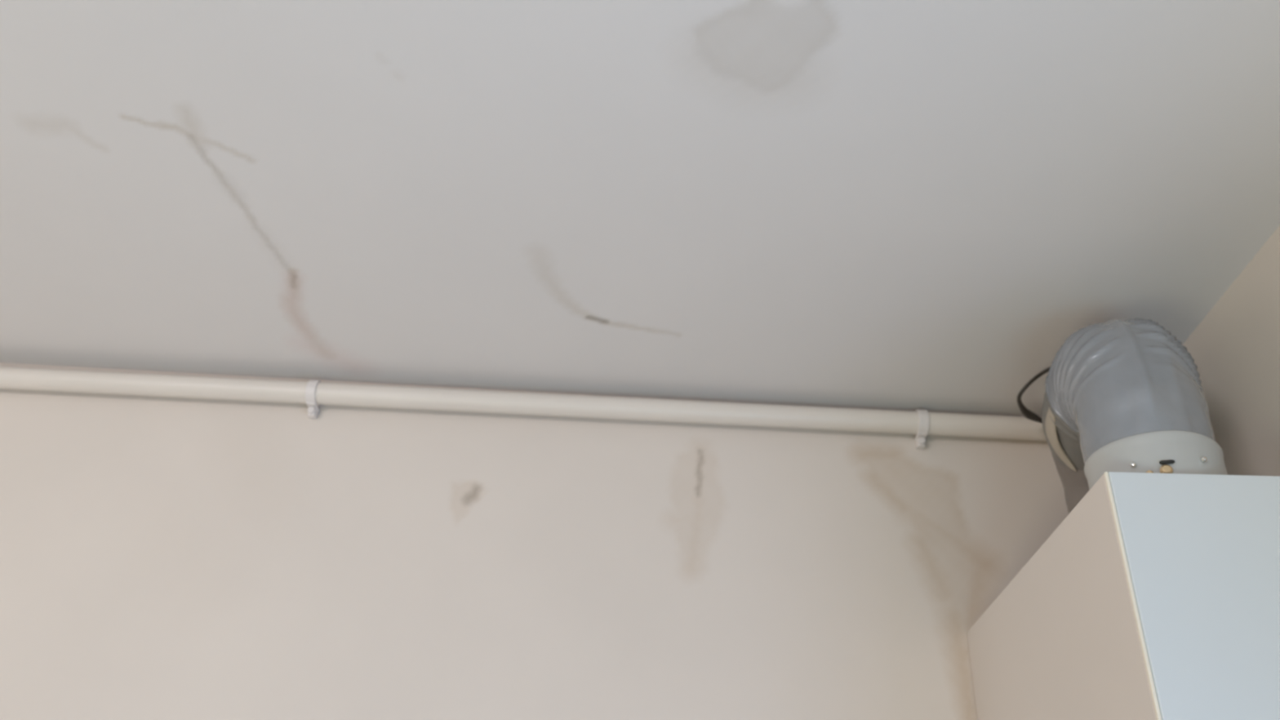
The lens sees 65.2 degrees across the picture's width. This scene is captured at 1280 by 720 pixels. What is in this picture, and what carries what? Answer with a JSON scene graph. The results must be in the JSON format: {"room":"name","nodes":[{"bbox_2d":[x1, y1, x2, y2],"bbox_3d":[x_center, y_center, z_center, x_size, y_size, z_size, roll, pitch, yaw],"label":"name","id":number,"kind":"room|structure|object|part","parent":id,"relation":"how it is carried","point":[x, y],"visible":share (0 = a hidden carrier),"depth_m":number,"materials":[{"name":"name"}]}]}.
{"room":"kitchen","nodes":[
{"label":"kitchen","id":0,"kind":"room"},
{"bbox_2d":[0,362,1068,719],"bbox_3d":[-0.984,1.038,0.503,2.915,2.500,0.001,3,-33,2],"label":"wall","id":1,"kind":"structure","parent":0,"point":[162,557],"depth_m":1.05,"materials":[{"name":"paint"}]},
{"bbox_2d":[0,366,1046,440],"bbox_3d":[-0.907,0.012,1.157,2.902,0.044,0.026,3,-33,2],"label":"pipe","id":2,"kind":"object","parent":1,"relation":"attached to","point":[11,378],"visible":0.91,"depth_m":1.13,"materials":[{"name":"white paint"}]},
{"bbox_2d":[305,379,321,418],"bbox_3d":[-0.372,0.043,1.140,0.011,0.040,0.031,3,-33,2],"label":"clip","id":3,"kind":"object","parent":2,"relation":"attached to","point":[313,410],"visible":1,"depth_m":1.13,"materials":[{"name":"white plastic"}]},
{"bbox_2d":[914,409,928,448],"bbox_3d":[0.315,0.076,1.122,0.011,0.040,0.031,3,-33,2],"label":"clip","id":4,"kind":"object","parent":2,"relation":"attached to","point":[923,427],"visible":1,"depth_m":1.11,"materials":[{"name":"white plastic"}]},
{"bbox_2d":[967,471,1279,719],"bbox_3d":[0.406,0.510,0.634,0.202,0.794,0.369,3,-33,2],"label":"upper cabinet","id":5,"kind":"object","parent":1,"relation":"attached to","point":[1157,596],"visible":1,"depth_m":0.69,"materials":[{"name":"laminate"}]},
{"bbox_2d":[1041,318,1227,514],"bbox_3d":[0.428,0.081,0.893,0.114,0.206,0.304,-7,-35,17],"label":"duct","id":6,"kind":"object","parent":5,"relation":"attached to","point":[1127,395],"visible":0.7,"depth_m":0.78,"materials":[{"name":"plastic"}]},
{"bbox_2d":[1017,366,1050,423],"bbox_3d":[0.430,0.052,1.052,0.082,0.061,0.097,3,-33,2],"label":"cable","id":7,"kind":"object","parent":6,"relation":"attached to","point":[1029,415],"visible":0.53,"depth_m":1.04,"materials":[{"name":"black rubber"}]},
{"bbox_3d":[0.408,0.413,0.487,0.200,0.794,0.003,1,-33,5],"label":"door","id":8,"kind":"part","parent":5,"relation":"part of","materials":[{"name":"laminate"}]},
{"bbox_2d":[0,0,1279,417],"bbox_3d":[-0.901,-0.937,-0.230,2.915,0.001,3.394,3,-33,2],"label":"ceiling","id":9,"kind":"structure","parent":0,"point":[891,205],"depth_m":0.86,"materials":[{"name":"paint"}]},
{"bbox_2d":[1182,225,1279,475],"bbox_3d":[0.528,0.186,-0.961,0.100,2.500,3.394,3,-33,2],"label":"wall","id":10,"kind":"structure","parent":0,"point":[1234,349],"depth_m":0.90,"materials":[{"name":"paint"}]}
]}

